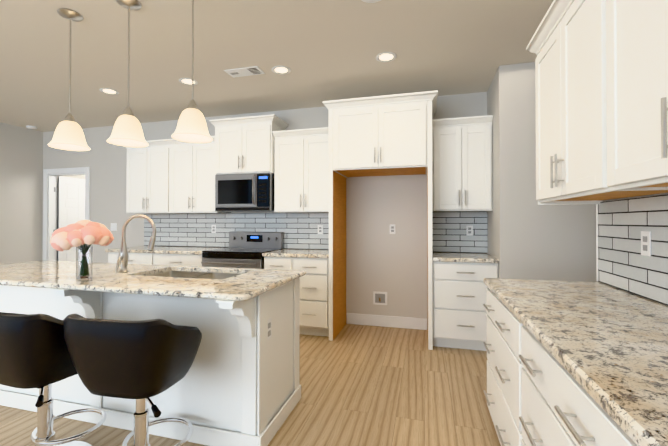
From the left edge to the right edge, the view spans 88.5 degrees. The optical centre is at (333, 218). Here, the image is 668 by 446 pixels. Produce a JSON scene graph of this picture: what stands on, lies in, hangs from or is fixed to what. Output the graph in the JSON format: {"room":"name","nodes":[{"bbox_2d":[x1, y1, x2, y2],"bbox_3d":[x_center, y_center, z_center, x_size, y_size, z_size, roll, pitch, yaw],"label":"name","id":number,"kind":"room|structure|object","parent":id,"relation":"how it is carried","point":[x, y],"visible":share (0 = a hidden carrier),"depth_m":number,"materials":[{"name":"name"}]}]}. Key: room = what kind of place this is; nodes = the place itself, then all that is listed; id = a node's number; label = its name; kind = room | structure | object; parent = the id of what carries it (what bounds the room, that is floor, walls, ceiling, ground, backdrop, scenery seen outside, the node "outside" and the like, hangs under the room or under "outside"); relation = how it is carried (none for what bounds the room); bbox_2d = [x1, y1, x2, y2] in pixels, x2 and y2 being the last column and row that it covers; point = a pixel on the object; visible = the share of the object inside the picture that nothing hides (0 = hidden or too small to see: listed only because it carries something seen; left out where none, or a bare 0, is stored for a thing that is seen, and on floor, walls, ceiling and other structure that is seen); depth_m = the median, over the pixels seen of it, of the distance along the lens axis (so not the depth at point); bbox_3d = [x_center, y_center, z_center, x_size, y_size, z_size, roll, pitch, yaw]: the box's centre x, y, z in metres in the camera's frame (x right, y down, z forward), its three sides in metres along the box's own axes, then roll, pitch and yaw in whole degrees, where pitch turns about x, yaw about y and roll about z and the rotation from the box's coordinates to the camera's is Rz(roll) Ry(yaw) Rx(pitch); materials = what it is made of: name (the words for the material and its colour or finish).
{"room":"kitchen","nodes":[
{"label":"kitchen","id":0,"kind":"room"},
{"bbox_2d":[0,122,84,263],"bbox_3d":[-5.579,-0.076,2.822,0.120,2.740,9.300,0,0,15],"label":"wall","id":1,"kind":"structure","parent":0,"point":[21,181],"depth_m":5.32,"materials":[{"name":"grey paint"}]},
{"bbox_2d":[0,324,500,445],"bbox_3d":[-1.609,1.315,1.746,9.400,0.060,9.300,0,0,15],"label":"floor","id":2,"kind":"structure","parent":0,"point":[364,385],"depth_m":2.42,"materials":[{"name":"brown wood"}]},
{"bbox_2d":[0,312,106,445],"bbox_3d":[-1.487,0.858,1.792,0.529,0.853,0.540,0,0,15],"label":"bar stool","id":3,"kind":"object","parent":2,"relation":"on","point":[34,352],"visible":0.83,"depth_m":1.57,"materials":[{"name":"black leather"}]},
{"bbox_2d":[63,314,201,445],"bbox_3d":[-0.927,0.857,1.687,0.530,0.853,0.541,0,0,15],"label":"bar stool","id":4,"kind":"object","parent":2,"relation":"on","point":[141,362],"visible":1,"depth_m":1.47,"materials":[{"name":"black leather"}]},
{"bbox_2d":[108,254,156,264],"bbox_3d":[-2.498,0.872,4.667,0.791,0.876,0.621,0,0,15],"label":"base cabinet","id":5,"kind":"object","parent":2,"relation":"on","point":[151,259],"depth_m":4.34,"materials":[{"name":"white wood"}]},
{"bbox_2d":[0,276,300,445],"bbox_3d":[-1.539,0.849,2.408,2.487,0.884,0.914,0,0,15],"label":"kitchen island","id":6,"kind":"object","parent":2,"relation":"on","point":[238,384],"depth_m":2.02,"materials":[{"name":"wood"},{"name":"white painted wood"}]},
{"bbox_2d":[0,260,305,303],"bbox_3d":[-1.562,0.390,2.410,2.590,0.030,0.880,0,0,15],"label":"island countertop","id":7,"kind":"structure","parent":6,"relation":"on","point":[251,283],"depth_m":2.11,"materials":[{"name":"beige stone"}]},
{"bbox_2d":[50,220,113,278],"bbox_3d":[-1.582,0.190,2.174,0.301,0.365,0.363,0,0,15],"label":"vase","id":8,"kind":"object","parent":7,"relation":"on","point":[78,234],"visible":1,"depth_m":2.12,"materials":[{"name":"plant"}]},
{"bbox_2d":[115,214,155,272],"bbox_3d":[-1.399,0.171,2.390,0.240,0.406,0.178,0,0,15],"label":"faucet","id":9,"kind":"object","parent":7,"relation":"on","point":[122,260],"visible":1,"depth_m":2.41,"materials":[{"name":"silver metal"}]},
{"bbox_2d":[140,268,239,279],"bbox_3d":[-0.985,0.507,2.399,0.794,0.227,0.474,0,0,15],"label":"sink","id":10,"kind":"object","parent":7,"relation":"in","point":[203,273],"depth_m":2.61,"materials":[{"name":"silver metal"}]},
{"bbox_2d":[157,254,201,266],"bbox_3d":[-1.871,0.870,4.499,0.791,0.876,0.621,0,0,15],"label":"base cabinet","id":11,"kind":"object","parent":2,"relation":"on","point":[175,255],"depth_m":4.18,"materials":[{"name":"white wood"}]},
{"bbox_2d":[105,246,223,253],"bbox_3d":[-2.194,0.413,4.582,1.464,0.040,0.635,0,0,15],"label":"countertop","id":12,"kind":"structure","parent":11,"relation":"on","point":[137,249],"depth_m":4.38,"materials":[{"name":"beige stone"}]},
{"bbox_2d":[201,232,283,268],"bbox_3d":[-1.122,0.738,4.242,0.774,1.135,0.713,0,0,15],"label":"range","id":13,"kind":"object","parent":2,"relation":"on","point":[245,249],"visible":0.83,"depth_m":4.15,"materials":[{"name":"silver metal"}]},
{"bbox_2d":[262,249,328,336],"bbox_3d":[-0.358,0.847,4.073,0.781,0.915,0.660,0,0,15],"label":"base cabinet","id":14,"kind":"object","parent":2,"relation":"on","point":[314,296],"visible":0.52,"depth_m":3.75,"materials":[{"name":"white wood"}]},
{"bbox_2d":[323,90,437,349],"bbox_3d":[0.535,0.025,3.820,1.176,2.554,0.700,0,0,15],"label":"surround","id":15,"kind":"object","parent":2,"relation":"on","point":[386,135],"visible":1,"depth_m":3.57,"materials":[{"name":"white wood"}]},
{"bbox_2d":[433,252,498,350],"bbox_3d":[1.351,0.843,3.615,0.602,0.915,0.660,0,0,15],"label":"base cabinet","id":16,"kind":"object","parent":2,"relation":"on","point":[460,313],"visible":0.81,"depth_m":3.35,"materials":[{"name":"white wood"}]},
{"bbox_2d":[483,288,514,445],"bbox_3d":[1.158,0.847,1.697,0.621,0.876,0.810,0,0,15],"label":"base cabinet","id":17,"kind":"object","parent":2,"relation":"on","point":[500,346],"depth_m":1.73,"materials":[{"name":"white wood"}]},
{"bbox_2d":[515,322,626,445],"bbox_3d":[0.949,0.841,0.915,0.621,0.876,0.810,0,0,15],"label":"base cabinet","id":18,"kind":"object","parent":2,"relation":"on","point":[550,410],"depth_m":1.07,"materials":[{"name":"white wood"}]},
{"bbox_2d":[483,278,667,445],"bbox_3d":[0.837,0.380,0.531,0.635,0.040,3.244,0,0,15],"label":"countertop","id":19,"kind":"structure","parent":18,"relation":"on","point":[611,342],"depth_m":1.03,"materials":[{"name":"beige stone"}]},
{"bbox_2d":[42,92,487,329],"bbox_3d":[-0.649,-0.062,4.565,8.800,2.740,0.120,0,0,15],"label":"wall","id":20,"kind":"structure","parent":0,"point":[380,257],"depth_m":4.23,"materials":[{"name":"grey paint"}]},
{"bbox_2d":[43,167,89,260],"bbox_3d":[-4.258,0.254,5.524,0.960,2.125,0.143,0,0,15],"label":"door frame","id":21,"kind":"structure","parent":20,"relation":"attached to","point":[50,204],"depth_m":5.57,"materials":[{"name":"white wood"}]},
{"bbox_2d":[57,176,84,261],"bbox_3d":[-4.485,0.299,6.057,0.035,2.018,0.760,0,0,15],"label":"door leaf","id":22,"kind":"structure","parent":20,"relation":"in","point":[71,201],"depth_m":5.86,"materials":[{"name":"white wood"}]},
{"bbox_2d":[111,223,116,230],"bbox_3d":[-3.361,0.124,5.223,0.115,0.115,0.010,0,0,15],"label":"switch plate","id":23,"kind":"object","parent":20,"relation":"attached to","point":[113,226],"visible":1,"depth_m":5.22,"materials":[{"name":"white plastic"}]},
{"bbox_2d":[124,140,171,213],"bbox_3d":[-2.462,-0.571,4.810,0.793,0.967,0.346,0,0,15],"label":"upper cabinet","id":24,"kind":"object","parent":20,"relation":"attached to","point":[170,176],"depth_m":4.64,"materials":[{"name":"white wood"}]},
{"bbox_2d":[172,136,224,211],"bbox_3d":[-1.837,-0.572,4.643,0.793,0.967,0.346,0,0,15],"label":"upper cabinet","id":25,"kind":"object","parent":20,"relation":"attached to","point":[193,163],"depth_m":4.46,"materials":[{"name":"white wood"}]},
{"bbox_2d":[209,114,287,174],"bbox_3d":[-1.085,-0.900,4.393,0.886,0.684,0.445,0,0,15],"label":"upper cabinet","id":26,"kind":"object","parent":20,"relation":"attached to","point":[244,145],"visible":0.94,"depth_m":4.21,"materials":[{"name":"white painted wood"},{"name":"brushed nickel"}]},
{"bbox_2d":[215,173,273,211],"bbox_3d":[-1.088,-0.327,4.379,0.760,0.457,0.466,0,0,15],"label":"microwave","id":27,"kind":"object","parent":26,"relation":"attached to","point":[250,192],"visible":0.96,"depth_m":4.20,"materials":[{"name":"silver metal"}]},
{"bbox_2d":[272,127,328,212],"bbox_3d":[-0.321,-0.569,4.217,0.776,0.979,0.385,0,0,15],"label":"upper cabinet","id":28,"kind":"object","parent":20,"relation":"attached to","point":[301,170],"visible":0.83,"depth_m":4.07,"materials":[{"name":"white wood"}]},
{"bbox_2d":[144,212,487,252],"bbox_3d":[-0.541,0.157,4.468,4.698,0.468,0.008,0,0,15],"label":"backsplash","id":29,"kind":"structure","parent":20,"relation":"attached to","point":[300,230],"depth_m":4.49,"materials":[{"name":"tile"}]},
{"bbox_2d":[211,225,215,232],"bbox_3d":[-1.672,0.140,4.763,0.070,0.115,0.006,0,0,15],"label":"electrical outlet","id":30,"kind":"object","parent":29,"relation":"attached to","point":[213,229],"visible":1,"depth_m":4.76,"materials":[{"name":"white plastic"}]},
{"bbox_2d":[318,225,322,233],"bbox_3d":[-0.175,0.137,4.362,0.070,0.115,0.006,0,0,15],"label":"electrical outlet","id":31,"kind":"object","parent":29,"relation":"attached to","point":[320,229],"visible":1,"depth_m":4.36,"materials":[{"name":"white plastic"}]},
{"bbox_2d":[466,225,472,235],"bbox_3d":[1.544,0.133,3.901,0.070,0.115,0.006,0,0,15],"label":"electrical outlet","id":32,"kind":"object","parent":29,"relation":"attached to","point":[469,230],"visible":1,"depth_m":3.90,"materials":[{"name":"white plastic"}]},
{"bbox_2d":[373,291,386,304],"bbox_3d":[0.557,0.965,4.151,0.170,0.160,0.038,0,0,15],"label":"outlet box","id":33,"kind":"object","parent":20,"relation":"attached to","point":[379,298],"visible":1,"depth_m":4.16,"materials":[{"name":"white plastic"}]},
{"bbox_2d":[346,313,426,329],"bbox_3d":[0.623,1.237,4.144,0.970,0.135,0.013,0,0,15],"label":"baseboard","id":34,"kind":"structure","parent":20,"relation":"attached to","point":[388,321],"depth_m":4.12,"materials":[{"name":"white wood"}]},
{"bbox_2d":[390,224,394,233],"bbox_3d":[0.706,0.125,4.134,0.070,0.115,0.006,0,0,15],"label":"outlet","id":35,"kind":"object","parent":20,"relation":"attached to","point":[392,228],"visible":1,"depth_m":4.13,"materials":[{"name":"white plastic"}]},
{"bbox_2d":[432,115,492,211],"bbox_3d":[1.387,-0.573,3.759,0.600,0.979,0.385,0,0,15],"label":"upper cabinet","id":36,"kind":"object","parent":20,"relation":"attached to","point":[461,163],"visible":0.96,"depth_m":3.61,"materials":[{"name":"white wood"}]},
{"bbox_2d":[0,0,552,131],"bbox_3d":[-1.609,-1.485,1.769,9.400,0.060,9.300,0,0,15],"label":"ceiling","id":37,"kind":"structure","parent":0,"point":[325,50],"depth_m":2.98,"materials":[{"name":"beige paint"}]},
{"bbox_2d":[26,125,36,129],"bbox_3d":[-4.671,-1.408,5.292,0.132,0.034,0.132,0,0,15],"label":"smoke detector","id":38,"kind":"object","parent":37,"relation":"attached to","point":[31,127],"visible":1,"depth_m":5.26,"materials":[{"name":"white plastic"}]},
{"bbox_2d":[48,8,89,150],"bbox_3d":[-1.867,-0.977,2.425,0.240,0.943,0.240,0,0,15],"label":"pendant light","id":39,"kind":"object","parent":37,"relation":"hanging from","point":[68,134],"visible":1,"depth_m":2.40,"materials":[{"name":"white glass"}]},
{"bbox_2d":[99,88,118,94],"bbox_3d":[-2.529,-1.434,3.859,0.188,0.006,0.188,0,0,15],"label":"recessed light","id":40,"kind":"object","parent":37,"relation":"in","point":[109,91],"visible":1,"depth_m":3.86,"materials":[{"name":"white"}]},
{"bbox_2d":[107,0,148,146],"bbox_3d":[-1.374,-0.978,2.293,0.240,0.943,0.240,0,0,15],"label":"pendant light","id":41,"kind":"object","parent":37,"relation":"hanging from","point":[127,130],"visible":1,"depth_m":2.27,"materials":[{"name":"white glass"}]},
{"bbox_2d":[179,78,197,84],"bbox_3d":[-1.524,-1.436,3.589,0.188,0.006,0.188,0,0,15],"label":"recessed light","id":42,"kind":"object","parent":37,"relation":"in","point":[186,81],"visible":0.85,"depth_m":3.59,"materials":[{"name":"white"}]},
{"bbox_2d":[172,0,212,142],"bbox_3d":[-0.891,-0.979,2.163,0.240,0.943,0.240,0,0,15],"label":"pendant light","id":43,"kind":"object","parent":37,"relation":"hanging from","point":[191,126],"visible":1,"depth_m":2.13,"materials":[{"name":"white glass"}]},
{"bbox_2d":[224,66,264,77],"bbox_3d":[-0.874,-1.437,3.353,0.360,0.008,0.170,0,0,15],"label":"ceiling vent","id":44,"kind":"object","parent":37,"relation":"in","point":[246,71],"visible":0.98,"depth_m":3.33,"materials":[{"name":"white metal"}]},
{"bbox_2d":[271,66,290,73],"bbox_3d":[-0.510,-1.438,3.317,0.188,0.006,0.188,0,0,15],"label":"recessed light","id":45,"kind":"object","parent":37,"relation":"in","point":[280,69],"visible":1,"depth_m":3.31,"materials":[{"name":"white"}]},
{"bbox_2d":[362,0,380,2],"bbox_3d":[0.247,-1.447,2.203,0.188,0.006,0.188,0,0,15],"label":"recessed light","id":46,"kind":"object","parent":37,"relation":"in","point":[370,1],"visible":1,"depth_m":2.28,"materials":[{"name":"white"}]},
{"bbox_2d":[376,52,396,61],"bbox_3d":[0.465,-1.440,3.056,0.188,0.006,0.188,0,0,15],"label":"recessed light","id":47,"kind":"object","parent":37,"relation":"in","point":[386,57],"visible":1,"depth_m":3.05,"materials":[{"name":"white"}]},
{"bbox_2d":[487,62,597,281],"bbox_3d":[2.571,-0.072,3.292,1.920,2.740,0.669,0,0,15],"label":"wall","id":48,"kind":"structure","parent":0,"point":[529,238],"depth_m":3.17,"materials":[{"name":"grey paint"}]},
{"bbox_2d":[599,193,667,305],"bbox_3d":[0.887,-0.105,-0.749,0.120,2.740,5.750,0,0,15],"label":"wall","id":49,"kind":"structure","parent":0,"point":[631,198],"depth_m":1.67,"materials":[{"name":"white tile"}]},
{"bbox_2d":[530,0,667,203],"bbox_3d":[1.274,-0.596,1.610,0.345,0.967,0.925,0,0,15],"label":"upper cabinet","id":50,"kind":"object","parent":49,"relation":"attached to","point":[561,47],"depth_m":1.66,"materials":[{"name":"white wood"}]},
{"bbox_2d":[590,0,667,191],"bbox_3d":[1.065,-0.602,0.828,0.345,0.967,0.986,0,0,15],"label":"upper cabinet","id":51,"kind":"object","parent":49,"relation":"attached to","point":[601,80],"depth_m":1.14,"materials":[{"name":"white wood"}]},
{"bbox_2d":[596,195,667,305],"bbox_3d":[1.083,0.122,0.232,0.010,0.468,3.750,0,0,15],"label":"backsplash","id":52,"kind":"structure","parent":49,"relation":"attached to","point":[623,263],"depth_m":1.68,"materials":[{"name":"tile"}]},
{"bbox_2d":[641,231,650,256],"bbox_3d":[1.438,0.114,1.581,0.006,0.115,0.070,0,0,15],"label":"outlet","id":53,"kind":"object","parent":52,"relation":"attached to","point":[645,243],"visible":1,"depth_m":1.57,"materials":[{"name":"white plastic"}]}
]}

